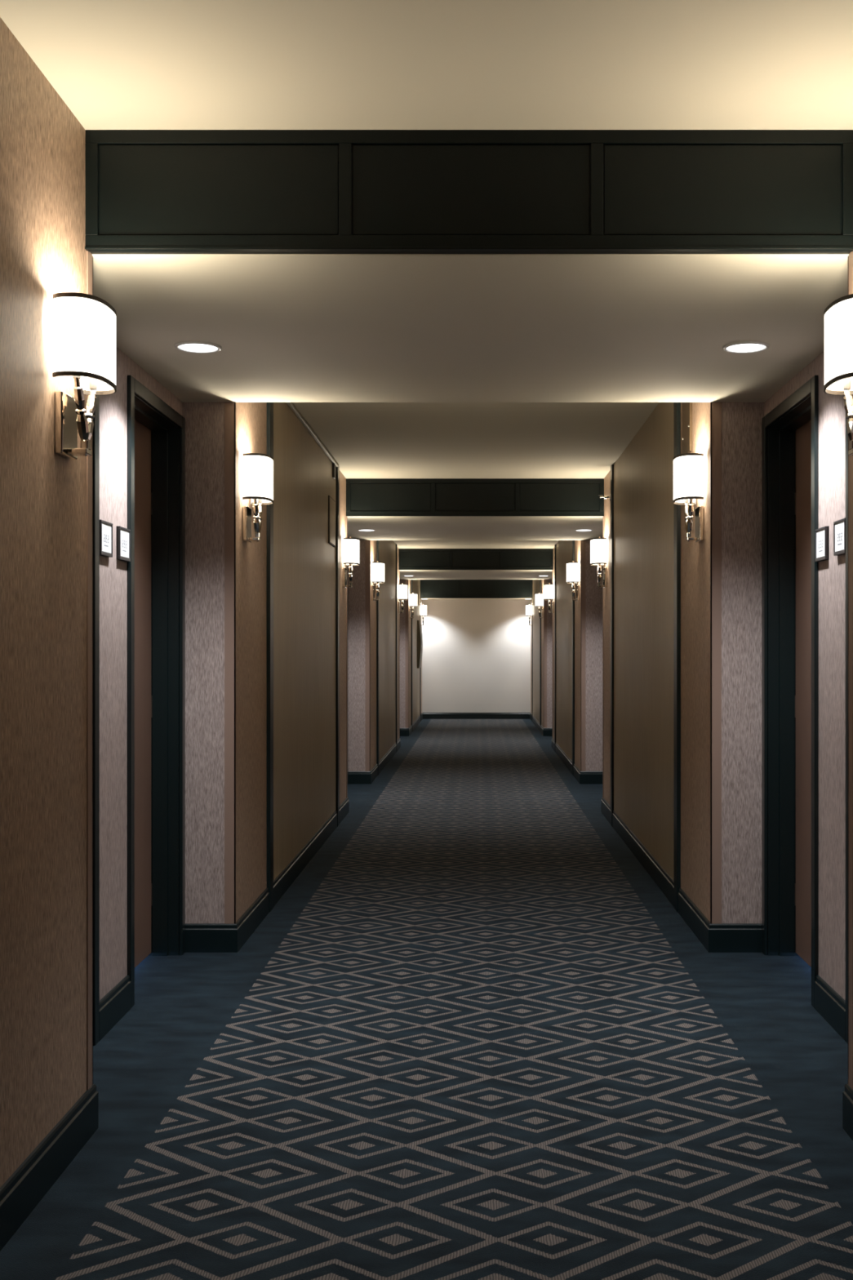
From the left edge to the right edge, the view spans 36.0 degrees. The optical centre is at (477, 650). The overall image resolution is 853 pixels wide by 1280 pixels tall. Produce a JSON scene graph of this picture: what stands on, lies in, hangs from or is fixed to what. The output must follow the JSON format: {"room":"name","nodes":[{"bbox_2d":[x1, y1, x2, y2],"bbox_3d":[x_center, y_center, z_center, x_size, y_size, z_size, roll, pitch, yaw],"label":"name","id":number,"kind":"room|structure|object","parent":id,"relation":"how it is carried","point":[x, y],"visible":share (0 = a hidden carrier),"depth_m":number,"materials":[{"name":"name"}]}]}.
{"room":"hotel corridor","nodes":[
{"label":"hotel corridor","id":0,"kind":"room"},
{"bbox_2d":[0,17,93,1187],"bbox_3d":[-1.255,-0.092,-0.288,0.534,2.685,7.423,0,0,0],"label":"wall","id":1,"kind":"structure","parent":0,"point":[46,495],"depth_m":3.02,"materials":[{"name":"brown paint"}]},
{"bbox_2d":[0,1084,98,1251],"bbox_3d":[-1.107,1.192,-0.280,0.230,0.117,7.440,0,0,0],"label":"baseboard","id":2,"kind":"structure","parent":1,"relation":"attached to","point":[30,1182],"depth_m":3.02,"materials":[{"name":"black wood"}]},
{"bbox_2d":[52,292,116,459],"bbox_3d":[-0.945,-0.661,3.178,0.119,0.384,0.238,0,0,0],"label":"wall sconce","id":3,"kind":"object","parent":1,"relation":"attached to","point":[84,325],"visible":1,"depth_m":3.12,"materials":[{"name":"white fabric"}]},
{"bbox_2d":[84,129,852,253],"bbox_3d":[-0.018,-1.181,3.389,1.976,0.307,0.053,0,0,0],"label":"ceiling beam","id":4,"kind":"structure","parent":1,"relation":"attached to","point":[148,191],"depth_m":3.37,"materials":[{"name":"black wood"}]},
{"bbox_2d":[99,346,182,999],"bbox_3d":[-1.292,0.061,4.430,0.140,2.378,2.020,0,0,0],"label":"wall","id":5,"kind":"structure","parent":0,"point":[113,407],"depth_m":4.42,"materials":[{"name":"beige paint"}]},
{"bbox_2d":[93,395,99,1045],"bbox_3d":[-1.296,0.145,3.817,0.176,2.210,0.755,0,0,0],"label":"trim","id":6,"kind":"structure","parent":5,"relation":"in","point":[96,413],"depth_m":4.16,"materials":[{"name":"black wood"}]},
{"bbox_2d":[99,520,112,557],"bbox_3d":[-1.216,-0.364,4.285,0.013,0.112,0.132,0,0,0],"label":"room sign","id":7,"kind":"object","parent":5,"relation":"attached to","point":[105,527],"visible":0.85,"depth_m":4.28,"materials":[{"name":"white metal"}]},
{"bbox_2d":[99,975,130,1040],"bbox_3d":[-1.215,1.192,4.385,0.014,0.117,0.380,0,0,0],"label":"baseboard","id":8,"kind":"structure","parent":5,"relation":"attached to","point":[116,1003],"depth_m":4.37,"materials":[{"name":"black wood"}]},
{"bbox_2d":[116,526,130,561],"bbox_3d":[-1.216,-0.364,4.506,0.013,0.112,0.132,0,0,0],"label":"room sign","id":9,"kind":"object","parent":5,"relation":"attached to","point":[123,535],"visible":1,"depth_m":4.50,"materials":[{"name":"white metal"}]},
{"bbox_2d":[127,375,185,1008],"bbox_3d":[-1.296,0.145,5.000,0.176,2.210,0.850,0,0,0],"label":"door","id":10,"kind":"structure","parent":5,"relation":"in","point":[156,443],"depth_m":5.36,"materials":[{"name":"black wood"}]},
{"bbox_2d":[182,402,347,923],"bbox_3d":[-1.255,-0.083,7.780,0.534,2.665,4.686,0,0,0],"label":"wall","id":11,"kind":"structure","parent":0,"point":[266,620],"depth_m":5.98,"materials":[{"name":"brown"}]},
{"bbox_2d":[242,453,273,542],"bbox_3d":[-0.945,-0.661,5.670,0.119,0.384,0.238,0,0,0],"label":"wall sconce","id":12,"kind":"object","parent":11,"relation":"attached to","point":[258,468],"visible":1,"depth_m":5.58,"materials":[{"name":"white fabric"}]},
{"bbox_2d":[185,797,349,952],"bbox_3d":[-1.107,1.192,7.782,0.230,0.117,4.715,0,0,0],"label":"baseboard","id":13,"kind":"structure","parent":11,"relation":"attached to","point":[199,937],"depth_m":5.83,"materials":[{"name":"black wood"}]},
{"bbox_2d":[286,402,338,479],"bbox_3d":[-0.990,-1.254,7.830,0.024,0.119,2.860,0,0,0],"label":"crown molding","id":14,"kind":"structure","parent":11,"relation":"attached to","point":[291,406],"depth_m":7.93,"materials":[{"name":"beige paint"}]},
{"bbox_2d":[328,495,335,546],"bbox_3d":[-0.998,-0.880,8.990,0.013,0.320,0.360,0,0,0],"label":"access panel","id":15,"kind":"object","parent":11,"relation":"attached to","point":[331,503],"visible":1,"depth_m":8.93,"materials":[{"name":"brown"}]},
{"bbox_2d":[342,536,359,587],"bbox_3d":[-0.945,-0.661,9.850,0.119,0.384,0.238,0,0,0],"label":"wall sconce","id":16,"kind":"object","parent":11,"relation":"attached to","point":[351,545],"visible":1,"depth_m":9.75,"materials":[{"name":"white fabric"}]},
{"bbox_2d":[346,478,604,515],"bbox_3d":[-0.018,-1.171,10.073,1.976,0.287,0.053,0,0,0],"label":"ceiling beam","id":17,"kind":"structure","parent":11,"relation":"attached to","point":[364,496],"depth_m":10.05,"materials":[{"name":"black wood"}]},
{"bbox_2d":[347,540,399,775],"bbox_3d":[-1.255,-0.075,14.600,0.534,2.650,4.666,0,0,0],"label":"wall","id":18,"kind":"structure","parent":0,"point":[373,627],"depth_m":12.60,"materials":[{"name":"brown paint"}]},
{"bbox_2d":[347,737,400,783],"bbox_3d":[-1.107,1.192,14.602,0.230,0.117,4.695,0,0,0],"label":"baseboard","id":19,"kind":"structure","parent":18,"relation":"attached to","point":[353,777],"depth_m":12.42,"materials":[{"name":"black wood"}]},
{"bbox_2d":[371,560,384,601],"bbox_3d":[-0.945,-0.661,12.520,0.119,0.384,0.238,0,0,0],"label":"wall sconce","id":20,"kind":"object","parent":18,"relation":"attached to","point":[378,567],"visible":1,"depth_m":12.42,"materials":[{"name":"white fabric"}]},
{"bbox_2d":[398,582,407,613],"bbox_3d":[-0.945,-0.661,16.660,0.119,0.384,0.238,0,0,0],"label":"wall sconce","id":21,"kind":"object","parent":18,"relation":"attached to","point":[402,588],"visible":1,"depth_m":16.56,"materials":[{"name":"white fabric"}]},
{"bbox_2d":[398,548,553,569],"bbox_3d":[-0.018,-1.164,16.803,1.976,0.272,0.053,0,0,0],"label":"ceiling beam","id":22,"kind":"structure","parent":18,"relation":"attached to","point":[408,558],"depth_m":16.79,"materials":[{"name":"black"}]},
{"bbox_2d":[400,579,422,732],"bbox_3d":[-1.255,-0.070,21.474,0.534,2.640,4.753,0,0,0],"label":"wall","id":23,"kind":"structure","parent":0,"point":[411,677],"depth_m":19.64,"materials":[{"name":"brown paint"}]},
{"bbox_2d":[400,712,422,736],"bbox_3d":[-1.107,1.192,21.468,0.230,0.117,4.765,0,0,0],"label":"baseboard","id":24,"kind":"structure","parent":23,"relation":"attached to","point":[403,731],"depth_m":19.37,"materials":[{"name":"black wood"}]},
{"bbox_2d":[408,592,417,618],"bbox_3d":[-0.945,-0.661,19.340,0.119,0.384,0.238,0,0,0],"label":"wall sconce","id":25,"kind":"object","parent":23,"relation":"attached to","point":[413,597],"visible":1,"depth_m":19.23,"materials":[{"name":"white fabric"}]},
{"bbox_2d":[417,620,422,668],"bbox_3d":[-0.973,-0.100,22.200,0.066,0.800,0.700,0,0,0],"label":"round wall mirror","id":26,"kind":"object","parent":23,"relation":"attached to","point":[420,638],"visible":1,"depth_m":21.85,"materials":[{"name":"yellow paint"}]},
{"bbox_2d":[420,604,426,625],"bbox_3d":[-0.945,-0.622,23.000,0.119,0.384,0.238,0,0,0],"label":"wall sconce","id":27,"kind":"object","parent":23,"relation":"attached to","point":[423,607],"visible":0.96,"depth_m":22.89,"materials":[{"name":"white fabric"}]},
{"bbox_2d":[0,719,852,1279],"bbox_3d":[-0.016,1.300,9.975,3.012,0.100,27.950,0,0,0],"label":"floor","id":28,"kind":"structure","parent":0,"point":[473,1037],"depth_m":3.83,"materials":[{"name":"carpet"}]},
{"bbox_2d":[0,0,852,129],"bbox_3d":[-0.018,-1.395,-0.290,2.076,0.120,7.420,0,0,0],"label":"ceiling","id":29,"kind":"structure","parent":0,"point":[116,64],"depth_m":2.98,"materials":[{"name":"beige paint"}]},
{"bbox_2d":[93,256,848,402],"bbox_3d":[-0.016,-1.253,4.433,2.512,0.450,2.015,0,0,0],"label":"ceiling","id":30,"kind":"structure","parent":0,"point":[286,329],"depth_m":4.15,"materials":[{"name":"beige paint"}]},
{"bbox_2d":[174,341,221,353],"bbox_3d":[-0.945,-1.024,4.440,0.156,0.006,0.156,0,0,0],"label":"recessed light","id":31,"kind":"object","parent":30,"relation":"in","point":[197,347],"visible":1,"depth_m":4.42,"materials":[{"name":"white"}]},
{"bbox_2d":[722,341,769,353],"bbox_3d":[0.909,-1.024,4.440,0.156,0.006,0.156,0,0,0],"label":"recessed light","id":32,"kind":"object","parent":30,"relation":"in","point":[743,347],"visible":1,"depth_m":4.42,"materials":[{"name":"white glass"}]},
{"bbox_2d":[92,253,848,256],"bbox_3d":[-0.018,-1.153,3.420,1.976,0.250,0.010,0,0,0],"label":"ceiling","id":33,"kind":"structure","parent":0,"point":[93,255],"depth_m":3.42,"materials":[{"name":"beige paint"}]},
{"bbox_2d":[347,516,602,540],"bbox_3d":[-0.016,-1.253,11.197,2.512,0.450,2.145,0,0,0],"label":"ceiling","id":34,"kind":"structure","parent":0,"point":[387,528],"depth_m":11.08,"materials":[{"name":"beige paint"}]},
{"bbox_2d":[357,528,375,531],"bbox_3d":[-0.945,-1.024,11.200,0.156,0.006,0.156,0,0,0],"label":"recessed light","id":35,"kind":"object","parent":34,"relation":"in","point":[360,530],"visible":1,"depth_m":11.17,"materials":[{"name":"white"}]},
{"bbox_2d":[574,528,592,531],"bbox_3d":[0.909,-1.024,11.200,0.156,0.006,0.156,0,0,0],"label":"recessed light","id":36,"kind":"object","parent":34,"relation":"in","point":[577,530],"visible":1,"depth_m":11.17,"materials":[{"name":"white"}]},
{"bbox_2d":[346,515,603,516],"bbox_3d":[-0.018,-1.153,10.113,1.976,0.250,0.025,0,0,0],"label":"ceiling","id":37,"kind":"structure","parent":0,"point":[347,516],"depth_m":10.10,"materials":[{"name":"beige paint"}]},
{"bbox_2d":[293,402,658,478],"bbox_3d":[-0.018,-1.375,7.780,2.076,0.120,4.680,0,0,0],"label":"ceiling","id":38,"kind":"structure","parent":0,"point":[366,440],"depth_m":8.10,"materials":[{"name":"beige paint"}]},
{"bbox_2d":[393,540,558,548],"bbox_3d":[-0.018,-1.360,14.600,2.076,0.120,4.660,0,0,0],"label":"ceiling","id":39,"kind":"structure","parent":0,"point":[401,544],"depth_m":16.06,"materials":[{"name":"beige paint"}]},
{"bbox_2d":[399,569,552,570],"bbox_3d":[-0.018,-1.153,16.883,1.976,0.250,0.105,0,0,0],"label":"ceiling","id":40,"kind":"structure","parent":0,"point":[399,570],"depth_m":16.85,"materials":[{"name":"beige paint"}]},
{"bbox_2d":[422,600,530,713],"bbox_3d":[-0.018,-0.125,23.910,2.576,2.750,0.120,0,0,0],"label":"wall","id":41,"kind":"structure","parent":0,"point":[476,654],"depth_m":23.85,"materials":[{"name":"white paint"}]},
{"bbox_2d":[422,712,529,719],"bbox_3d":[-0.018,1.192,23.843,1.946,0.117,0.014,0,0,0],"label":"baseboard","id":42,"kind":"structure","parent":41,"relation":"attached to","point":[425,715],"depth_m":23.83,"materials":[{"name":"black wood"}]},
{"bbox_2d":[400,570,552,579],"bbox_3d":[-0.016,-1.253,18.017,2.512,0.450,2.165,0,0,0],"label":"ceiling","id":43,"kind":"structure","parent":0,"point":[418,575],"depth_m":17.95,"materials":[{"name":"beige paint"}]},
{"bbox_2d":[422,598,530,599],"bbox_3d":[-0.018,-1.085,23.545,2.016,0.330,0.610,0,0,0],"label":"ceiling","id":44,"kind":"structure","parent":0,"point":[428,598],"depth_m":23.83,"materials":[{"name":"beige paint"}]},
{"bbox_2d":[530,579,552,732],"bbox_3d":[1.221,-0.070,21.474,0.538,2.640,4.753,0,0,0],"label":"wall","id":45,"kind":"structure","parent":0,"point":[541,629],"depth_m":19.57,"materials":[{"name":"brown paint"}]},
{"bbox_2d":[421,579,531,598],"bbox_3d":[-0.018,-1.105,23.213,1.976,0.370,0.053,0,0,0],"label":"trim","id":46,"kind":"structure","parent":45,"relation":"attached to","point":[430,588],"depth_m":23.20,"materials":[{"name":"black wood"}]},
{"bbox_2d":[525,604,532,625],"bbox_3d":[0.909,-0.622,23.000,0.119,0.384,0.238,0,0,0],"label":"wall sconce","id":47,"kind":"object","parent":45,"relation":"attached to","point":[528,607],"visible":1,"depth_m":22.89,"materials":[{"name":"white fabric"}]},
{"bbox_2d":[534,592,543,618],"bbox_3d":[0.909,-0.661,19.340,0.119,0.384,0.238,0,0,0],"label":"wall sconce","id":48,"kind":"object","parent":45,"relation":"attached to","point":[538,597],"visible":1,"depth_m":19.23,"materials":[{"name":"white fabric"}]},
{"bbox_2d":[529,712,552,736],"bbox_3d":[1.073,1.192,21.468,0.234,0.117,4.765,0,0,0],"label":"baseboard","id":49,"kind":"structure","parent":45,"relation":"attached to","point":[544,731],"depth_m":19.28,"materials":[{"name":"black wood"}]},
{"bbox_2d":[552,540,602,775],"bbox_3d":[1.221,-0.075,14.600,0.538,2.650,4.666,0,0,0],"label":"wall","id":50,"kind":"structure","parent":0,"point":[577,626],"depth_m":12.50,"materials":[{"name":"brown paint"}]},
{"bbox_2d":[544,582,554,613],"bbox_3d":[0.909,-0.661,16.660,0.119,0.384,0.238,0,0,0],"label":"wall sconce","id":51,"kind":"object","parent":50,"relation":"attached to","point":[548,588],"visible":1,"depth_m":16.55,"materials":[{"name":"white fabric"}]},
{"bbox_2d":[566,560,579,601],"bbox_3d":[0.909,-0.661,12.520,0.119,0.384,0.238,0,0,0],"label":"wall sconce","id":52,"kind":"object","parent":50,"relation":"attached to","point":[572,567],"visible":1,"depth_m":12.42,"materials":[{"name":"white fabric"}]},
{"bbox_2d":[551,737,602,783],"bbox_3d":[1.073,1.192,14.602,0.234,0.117,4.695,0,0,0],"label":"baseboard","id":53,"kind":"structure","parent":50,"relation":"attached to","point":[582,777],"depth_m":12.42,"materials":[{"name":"black wood"}]},
{"bbox_2d":[602,402,764,923],"bbox_3d":[1.221,-0.083,7.780,0.538,2.665,4.686,0,0,0],"label":"wall","id":54,"kind":"structure","parent":0,"point":[682,619],"depth_m":5.96,"materials":[{"name":"brown paint"}]},
{"bbox_2d":[590,537,607,587],"bbox_3d":[0.909,-0.661,9.850,0.119,0.384,0.238,0,0,0],"label":"wall sconce","id":55,"kind":"object","parent":54,"relation":"attached to","point":[597,545],"visible":1,"depth_m":9.75,"materials":[{"name":"white fabric"}]},
{"bbox_2d":[600,493,610,501],"bbox_3d":[0.922,-1.110,9.520,0.095,0.060,0.060,0,0,0],"label":"sprinkler head","id":56,"kind":"object","parent":54,"relation":"attached to","point":[605,496],"visible":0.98,"depth_m":9.51},
{"bbox_2d":[600,797,762,952],"bbox_3d":[1.073,1.192,7.782,0.234,0.117,4.715,0,0,0],"label":"baseboard","id":57,"kind":"structure","parent":54,"relation":"attached to","point":[714,937],"depth_m":5.78,"materials":[{"name":"black wood"}]},
{"bbox_2d":[681,402,692,453],"bbox_3d":[0.962,-1.050,6.030,0.016,0.300,0.220,0,0,0],"label":"trim","id":58,"kind":"structure","parent":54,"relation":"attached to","point":[686,438],"depth_m":6.00,"materials":[{"name":"brown wood"}]},
{"bbox_2d":[672,453,703,542],"bbox_3d":[0.909,-0.661,5.670,0.119,0.384,0.238,0,0,0],"label":"wall sconce","id":59,"kind":"object","parent":54,"relation":"attached to","point":[688,468],"visible":1,"depth_m":5.58,"materials":[{"name":"white fabric"}]},
{"bbox_2d":[764,351,845,1000],"bbox_3d":[1.260,0.061,4.430,0.140,2.378,2.020,0,0,0],"label":"wall","id":60,"kind":"structure","parent":0,"point":[832,412],"depth_m":4.39,"materials":[{"name":"beige paint"}]},
{"bbox_2d":[761,375,818,1008],"bbox_3d":[1.264,0.145,5.000,0.176,2.210,0.850,0,0,0],"label":"door","id":61,"kind":"structure","parent":60,"relation":"in","point":[790,442],"depth_m":5.36,"materials":[{"name":"black wood"}]},
{"bbox_2d":[815,526,829,561],"bbox_3d":[1.183,-0.364,4.506,0.013,0.112,0.132,0,0,0],"label":"room sign","id":62,"kind":"object","parent":60,"relation":"attached to","point":[822,535],"visible":1,"depth_m":4.49,"materials":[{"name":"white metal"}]},
{"bbox_2d":[814,975,845,1040],"bbox_3d":[1.183,1.192,4.385,0.014,0.117,0.380,0,0,0],"label":"baseboard","id":63,"kind":"structure","parent":60,"relation":"attached to","point":[828,1003],"depth_m":4.37,"materials":[{"name":"black wood"}]},
{"bbox_2d":[833,517,845,555],"bbox_3d":[1.183,-0.368,4.270,0.013,0.112,0.132,0,0,0],"label":"room sign","id":64,"kind":"object","parent":60,"relation":"attached to","point":[839,526],"visible":0.92,"depth_m":4.27,"materials":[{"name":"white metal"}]},
{"bbox_2d":[845,412,848,1043],"bbox_3d":[1.264,0.145,3.817,0.176,2.210,0.755,0,0,0],"label":"door","id":65,"kind":"structure","parent":60,"relation":"in","point":[846,433],"depth_m":4.17,"materials":[{"name":"black wood"}]},
{"bbox_2d":[848,251,852,1089],"bbox_3d":[1.221,-0.092,-0.288,0.538,2.685,7.423,0,0,0],"label":"wall","id":66,"kind":"structure","parent":0,"point":[851,255],"depth_m":3.40,"materials":[{"name":"brown"}]},
{"bbox_2d":[823,293,852,456],"bbox_3d":[0.909,-0.661,3.178,0.119,0.384,0.238,0,0,0],"label":"wall sconce","id":67,"kind":"object","parent":66,"relation":"attached to","point":[838,315],"visible":1,"depth_m":3.14,"materials":[{"name":"white fabric"}]},
{"bbox_2d":[842,1084,852,1141],"bbox_3d":[1.073,1.192,-0.280,0.234,0.117,7.440,0,0,0],"label":"baseboard","id":68,"kind":"structure","parent":66,"relation":"attached to","point":[847,1095],"depth_m":3.39,"materials":[{"name":"black wood"}]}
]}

